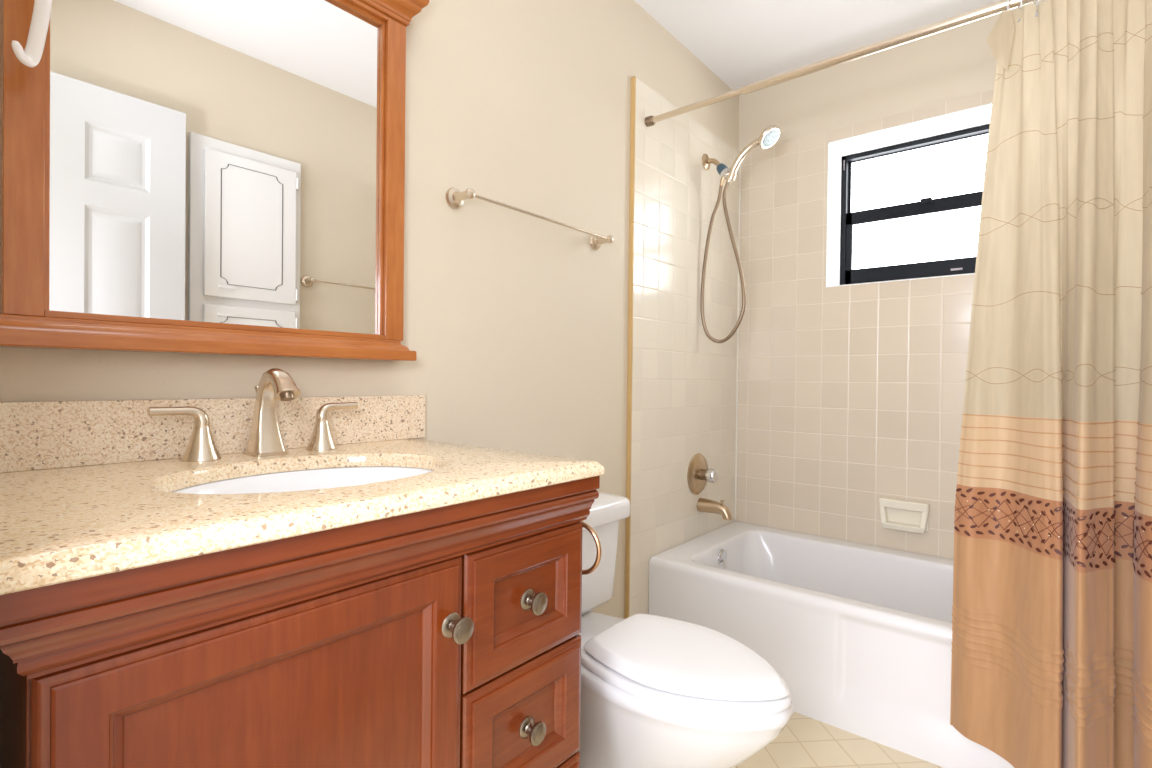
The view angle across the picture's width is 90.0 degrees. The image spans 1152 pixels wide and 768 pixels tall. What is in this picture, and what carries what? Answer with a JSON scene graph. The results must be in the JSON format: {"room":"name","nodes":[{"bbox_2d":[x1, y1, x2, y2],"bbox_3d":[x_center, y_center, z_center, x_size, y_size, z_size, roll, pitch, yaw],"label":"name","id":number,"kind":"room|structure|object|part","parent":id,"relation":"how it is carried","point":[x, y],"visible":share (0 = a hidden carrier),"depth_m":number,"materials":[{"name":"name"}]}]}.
{"room":"bathroom","nodes":[
{"label":"bathroom","id":0,"kind":"room"},
{"bbox_2d":[0,0,738,618],"bbox_3d":[-0.076,-0.176,1.828,0.100,2.400,3.113,1,1,40],"label":"wall","id":1,"kind":"structure","parent":0,"point":[516,327],"depth_m":1.62,"materials":[{"name":"beige paint"}]},
{"bbox_2d":[0,395,425,472],"bbox_3d":[-0.621,0.077,1.084,0.018,0.102,0.792,1,1,40],"label":"backsplash","id":2,"kind":"structure","parent":1,"relation":"attached to","point":[35,435],"depth_m":0.97,"materials":[{"name":"beige stone"}]},
{"bbox_2d":[0,0,428,360],"bbox_3d":[-0.594,-0.466,1.054,0.077,0.827,0.716,1,1,40],"label":"wall mirror","id":3,"kind":"object","parent":1,"relation":"attached to","point":[211,177],"visible":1,"depth_m":1.01,"materials":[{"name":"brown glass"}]},
{"bbox_2d":[11,0,51,66],"bbox_3d":[-0.749,-0.660,0.811,0.040,0.462,0.098,0,1,-28],"label":"hook","id":4,"kind":"object","parent":3,"relation":"hanging from","point":[31,56],"visible":1,"depth_m":0.79,"materials":[{"name":"white plastic"}]},
{"bbox_3d":[-0.614,-0.103,1.069,0.038,0.010,0.558,1,1,40],"label":"rail","id":5,"kind":"part","parent":3,"relation":"part of","materials":[{"name":"brown wood"}]},
{"bbox_3d":[-0.605,-0.799,1.062,0.040,0.018,0.558,1,1,40],"label":"rail","id":6,"kind":"part","parent":3,"relation":"part of","materials":[{"name":"brown wood"}]},
{"bbox_3d":[-0.590,-0.844,1.051,0.077,0.072,0.716,1,1,40],"label":"crown","id":7,"kind":"part","parent":3,"relation":"part of","materials":[{"name":"brown wood"}]},
{"bbox_2d":[445,187,612,249],"bbox_3d":[-0.096,-0.469,1.661,0.074,0.054,0.634,1,1,40],"label":"towel bar","id":8,"kind":"object","parent":1,"relation":"attached to","point":[454,198],"visible":1,"depth_m":1.51,"materials":[{"name":"silver metal"}]},
{"bbox_3d":[-0.282,-0.469,1.438,0.074,0.054,0.054,1,1,40],"label":"post","id":9,"kind":"part","parent":8,"relation":"part of","materials":[{"name":"silver metal"}]},
{"bbox_3d":[0.089,-0.469,1.884,0.074,0.054,0.054,1,1,40],"label":"post","id":10,"kind":"part","parent":8,"relation":"part of","materials":[{"name":"silver metal"}]},
{"bbox_2d":[624,76,635,618],"bbox_3d":[0.193,-0.035,2.063,0.018,2.119,0.008,1,1,40],"label":"trim","id":11,"kind":"structure","parent":1,"relation":"attached to","point":[633,79],"depth_m":2.06,"materials":[{"name":"brown wood"}]},
{"bbox_2d":[629,78,738,616],"bbox_3d":[0.482,-0.034,2.412,0.016,2.117,0.901,1,1,40],"label":"tiled wall","id":12,"kind":"structure","parent":1,"relation":"attached to","point":[684,382],"depth_m":2.30,"materials":[{"name":"beige tile"}]},
{"bbox_2d":[687,454,717,494],"bbox_3d":[0.549,0.383,2.421,0.087,0.174,0.174,1,1,40],"label":"shower valve","id":13,"kind":"object","parent":12,"relation":"attached to","point":[698,474],"visible":1,"depth_m":2.41,"materials":[{"name":"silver metal"}]},
{"bbox_3d":[0.540,0.382,2.428,0.032,0.046,0.046,1,1,40],"label":"stem","id":14,"kind":"part","parent":13,"relation":"part of","materials":[{"name":"gold metal"}]},
{"bbox_3d":[0.566,0.383,2.406,0.041,0.056,0.056,1,1,40],"label":"handle","id":15,"kind":"part","parent":13,"relation":"part of","materials":[{"name":"silver metal"}]},
{"bbox_2d":[697,498,731,519],"bbox_3d":[0.587,0.522,2.425,0.145,0.078,0.059,1,1,40],"label":"tub spout","id":16,"kind":"object","parent":12,"relation":"attached to","point":[703,504],"visible":1,"depth_m":2.41,"materials":[{"name":"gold metal"}]},
{"bbox_2d":[702,154,735,185],"bbox_3d":[0.609,-0.906,2.421,0.142,0.153,0.068,1,1,40],"label":"bracket","id":17,"kind":"object","parent":12,"relation":"attached to","point":[722,169],"visible":0.98,"depth_m":2.41,"materials":[{"name":"silver metal"}]},
{"bbox_3d":[0.583,-0.933,2.442,0.076,0.052,0.018,1,1,40],"label":"arm","id":18,"kind":"part","parent":17,"relation":"part of","materials":[{"name":"silver metal"}]},
{"bbox_2d":[700,125,779,342],"bbox_3d":[0.670,-0.593,2.360,0.312,0.846,0.093,1,1,40],"label":"shower","id":19,"kind":"object","parent":12,"relation":"attached to","point":[769,135],"visible":0.99,"depth_m":2.37,"materials":[{"name":"silver metal"}]},
{"bbox_3d":[0.684,-0.910,2.349,0.150,0.156,0.030,1,1,40],"label":"handle","id":20,"kind":"part","parent":19,"relation":"part of","materials":[{"name":"silver metal"}]},
{"bbox_2d":[645,0,1036,126],"bbox_3d":[0.832,-0.950,1.637,1.488,0.034,0.034,1,1,40],"label":"shower curtain rod","id":21,"kind":"object","parent":12,"relation":"attached to","point":[997,7],"visible":1,"depth_m":1.65,"materials":[{"name":"silver metal"}]},
{"bbox_2d":[1034,0,1038,16],"bbox_3d":[1.115,-0.922,1.398,0.009,0.083,0.059,1,1,31],"label":"curtain ring","id":22,"kind":"object","parent":21,"relation":"hanging from","point":[1037,3],"visible":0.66,"depth_m":1.38,"materials":[{"name":"white plastic"}]},
{"bbox_2d":[950,0,1151,767],"bbox_3d":[1.076,-0.020,1.244,0.454,1.793,0.307,1,1,40],"label":"shower curtain","id":23,"kind":"object","parent":21,"relation":"hanging from","point":[1051,665],"visible":1,"depth_m":1.29,"materials":[{"name":"beige fabric"}]},
{"bbox_3d":[1.053,0.630,1.235,0.447,0.492,0.258,1,1,40],"label":"panel","id":24,"kind":"part","parent":23,"relation":"part of","materials":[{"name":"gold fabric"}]},
{"bbox_3d":[1.087,0.168,1.264,0.439,0.180,0.181,1,1,40],"label":"pleated panel","id":25,"kind":"part","parent":23,"relation":"part of","materials":[{"name":"brown fabric"}]},
{"bbox_3d":[1.119,-0.419,1.278,0.435,0.995,0.198,1,1,40],"label":"sheer panel","id":26,"kind":"part","parent":23,"relation":"part of","materials":[{"name":"beige fabric"}]},
{"bbox_2d":[634,0,1000,95],"bbox_3d":[0.560,-1.415,1.300,1.720,0.100,3.113,1,1,40],"label":"ceiling","id":27,"kind":"structure","parent":0,"point":[742,42],"depth_m":2.20,"materials":[{"name":"white paint"}]},
{"bbox_2d":[733,712,943,767],"bbox_3d":[0.085,1.084,0.782,1.720,0.100,4.513,1,1,40],"label":"floor","id":28,"kind":"structure","parent":0,"point":[804,741],"depth_m":1.62,"materials":[{"name":"tile"}]},
{"bbox_2d":[0,476,599,767],"bbox_3d":[-0.420,0.592,0.909,0.556,0.872,0.766,1,1,40],"label":"vanity cabinet","id":29,"kind":"object","parent":28,"relation":"on","point":[446,636],"visible":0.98,"depth_m":0.68,"materials":[{"name":"brown wood"}]},
{"bbox_3d":[-0.316,0.564,0.664,0.020,0.634,0.458,1,1,40],"label":"door","id":30,"kind":"part","parent":29,"relation":"part of","materials":[{"name":"brown wood"}]},
{"bbox_3d":[-0.416,0.198,0.907,0.554,0.085,0.766,1,1,40],"label":"crown molding","id":31,"kind":"part","parent":29,"relation":"part of","materials":[{"name":"brown wood"}]},
{"bbox_2d":[0,395,603,594],"bbox_3d":[-0.409,0.093,0.907,0.570,0.126,0.792,1,1,40],"label":"countertop","id":32,"kind":"structure","parent":29,"relation":"on","point":[87,487],"depth_m":0.83,"materials":[{"name":"beige stone"}]},
{"bbox_2d":[147,368,357,461],"bbox_3d":[-0.545,0.051,1.034,0.145,0.157,0.355,1,1,40],"label":"faucet","id":33,"kind":"object","parent":32,"relation":"on","point":[265,439],"visible":1,"depth_m":1.03,"materials":[{"name":"silver metal"}]},
{"bbox_3d":[-0.654,0.055,0.950,0.024,0.036,0.088,1,1,40],"label":"lever","id":34,"kind":"part","parent":33,"relation":"part of","materials":[{"name":"silver metal"}]},
{"bbox_3d":[-0.634,0.100,0.976,0.057,0.058,0.057,1,1,40],"label":"handle","id":35,"kind":"part","parent":33,"relation":"part of","materials":[{"name":"silver metal"}]},
{"bbox_3d":[-0.541,0.051,1.033,0.137,0.157,0.058,1,1,40],"label":"spout","id":36,"kind":"part","parent":33,"relation":"part of","materials":[{"name":"silver metal"}]},
{"bbox_3d":[-0.501,0.100,1.136,0.057,0.058,0.057,1,1,40],"label":"handle","id":37,"kind":"part","parent":33,"relation":"part of","materials":[{"name":"silver metal"}]},
{"bbox_3d":[-0.481,0.055,1.158,0.024,0.036,0.082,1,1,40],"label":"lever","id":38,"kind":"part","parent":33,"relation":"part of","materials":[{"name":"silver metal"}]},
{"bbox_2d":[173,466,432,493],"bbox_3d":[-0.403,0.229,0.897,0.360,0.145,0.454,1,1,40],"label":"sink","id":39,"kind":"object","parent":32,"relation":"in","point":[309,479],"visible":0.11,"depth_m":1.03,"materials":[{"name":"white ceramic"}]},
{"bbox_3d":[-0.164,0.340,0.802,0.034,0.036,0.036,1,1,40],"label":"knob","id":40,"kind":"part","parent":29,"relation":"part of","materials":[{"name":"grey metal"}]},
{"bbox_3d":[-0.080,0.563,0.948,0.020,0.210,0.272,1,1,40],"label":"drawer","id":41,"kind":"part","parent":29,"relation":"part of","materials":[{"name":"brown wood"}]},
{"bbox_3d":[-0.078,0.351,0.947,0.020,0.206,0.272,1,1,40],"label":"drawer","id":42,"kind":"part","parent":29,"relation":"part of","materials":[{"name":"brown wood"}]},
{"bbox_3d":[-0.070,0.568,0.943,0.034,0.036,0.036,1,1,40],"label":"knob","id":43,"kind":"part","parent":29,"relation":"part of","materials":[{"name":"grey metal"}]},
{"bbox_3d":[-0.067,0.356,0.941,0.034,0.036,0.036,1,1,40],"label":"knob","id":44,"kind":"part","parent":29,"relation":"part of","materials":[{"name":"grey metal"}]},
{"bbox_3d":[-0.082,0.777,0.950,0.020,0.209,0.272,1,1,40],"label":"drawer","id":45,"kind":"part","parent":29,"relation":"part of","materials":[{"name":"brown wood"}]},
{"bbox_2d":[582,520,601,574],"bbox_3d":[0.000,0.305,1.082,0.101,0.110,0.036,1,1,40],"label":"towel ring","id":46,"kind":"object","parent":29,"relation":"attached to","point":[589,528],"visible":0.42,"depth_m":1.06,"materials":[{"name":"brown metal"}]},
{"bbox_2d":[579,492,793,767],"bbox_3d":[0.136,0.680,1.385,0.764,0.700,0.504,1,1,40],"label":"toilet","id":47,"kind":"object","parent":28,"relation":"on","point":[657,691],"visible":0.69,"depth_m":1.20,"materials":[{"name":"white ceramic"}]},
{"bbox_3d":[-0.075,0.502,1.561,0.190,0.248,0.440,1,1,40],"label":"tank","id":48,"kind":"part","parent":47,"relation":"part of","materials":[{"name":"white ceramic"}]},
{"bbox_3d":[-0.072,0.356,1.558,0.216,0.060,0.504,1,1,40],"label":"tank lid","id":49,"kind":"part","parent":47,"relation":"part of","materials":[{"name":"white ceramic"}]},
{"bbox_3d":[0.247,0.624,1.274,0.452,0.018,0.335,1,1,40],"label":"seat","id":50,"kind":"part","parent":47,"relation":"part of","materials":[{"name":"white plastic"}]},
{"bbox_3d":[0.249,0.598,1.273,0.440,0.027,0.309,1,1,40],"label":"seat lid","id":51,"kind":"part","parent":47,"relation":"part of","materials":[{"name":"white plastic"}]},
{"bbox_3d":[0.131,0.831,1.370,0.745,0.398,0.355,1,1,40],"label":"bowl","id":52,"kind":"part","parent":47,"relation":"part of","materials":[{"name":"white ceramic"}]},
{"bbox_2d":[649,521,1013,767],"bbox_3d":[1.085,0.848,1.980,1.488,0.374,0.761,1,1,40],"label":"bathtub","id":53,"kind":"object","parent":28,"relation":"on","point":[859,635],"visible":0.65,"depth_m":1.84,"materials":[{"name":"white ceramic"}]},
{"bbox_3d":[0.593,0.705,2.335,0.019,0.072,0.072,1,1,40],"label":"overflow plate","id":54,"kind":"part","parent":53,"relation":"part of","materials":[{"name":"silver metal"}]},
{"bbox_2d":[738,0,1047,152],"bbox_3d":[1.446,-0.164,2.391,1.520,2.400,0.300,1,1,40],"label":"wall","id":55,"kind":"structure","parent":0,"point":[957,62],"depth_m":2.36,"materials":[{"name":"beige paint"}]},
{"bbox_2d":[735,164,740,520],"bbox_3d":[0.769,-0.218,2.735,0.006,1.747,0.005,1,1,40],"label":"trim","id":56,"kind":"structure","parent":55,"relation":"attached to","point":[740,164],"depth_m":2.73,"materials":[{"name":"white"}]},
{"bbox_2d":[736,89,993,558],"bbox_3d":[1.351,-0.173,2.265,1.504,1.817,0.016,1,1,40],"label":"tiled wall","id":57,"kind":"structure","parent":55,"relation":"attached to","point":[851,397],"depth_m":2.47,"materials":[{"name":"beige tile"}]},
{"bbox_2d":[879,497,929,533],"bbox_3d":[1.289,0.517,2.267,0.171,0.117,0.058,1,1,40],"label":"soap dish","id":58,"kind":"object","parent":57,"relation":"attached to","point":[896,514],"visible":1,"depth_m":2.26,"materials":[{"name":"beige ceramic"}]},
{"bbox_2d":[826,103,991,286],"bbox_3d":[1.402,-0.722,2.350,0.661,0.622,0.219,1,1,40],"label":"trim","id":59,"kind":"structure","parent":55,"relation":"attached to","point":[977,116],"depth_m":2.45,"materials":[{"name":"white paint"}]},
{"bbox_2d":[840,124,989,284],"bbox_3d":[1.475,-0.722,2.438,0.652,0.613,0.076,1,1,40],"label":"window","id":60,"kind":"structure","parent":55,"relation":"in","point":[910,210],"depth_m":2.46,"materials":[{"name":"black"}]},
{"bbox_3d":[1.464,-0.604,2.427,0.616,0.333,0.022,1,1,40],"label":"sash","id":61,"kind":"part","parent":60,"relation":"part of","materials":[{"name":"black metal"}]},
{"bbox_3d":[1.464,-0.608,2.428,0.586,0.267,0.005,1,1,40],"label":"pane","id":62,"kind":"part","parent":60,"relation":"part of","materials":[{"name":"white"}]},
{"bbox_3d":[1.485,-0.873,2.446,0.616,0.287,0.022,1,1,40],"label":"sash","id":63,"kind":"part","parent":60,"relation":"part of","materials":[{"name":"black metal"}]},
{"bbox_3d":[1.485,-0.880,2.447,0.602,0.261,0.005,1,1,40],"label":"pane","id":64,"kind":"part","parent":60,"relation":"part of","materials":[{"name":"white"}]}
]}

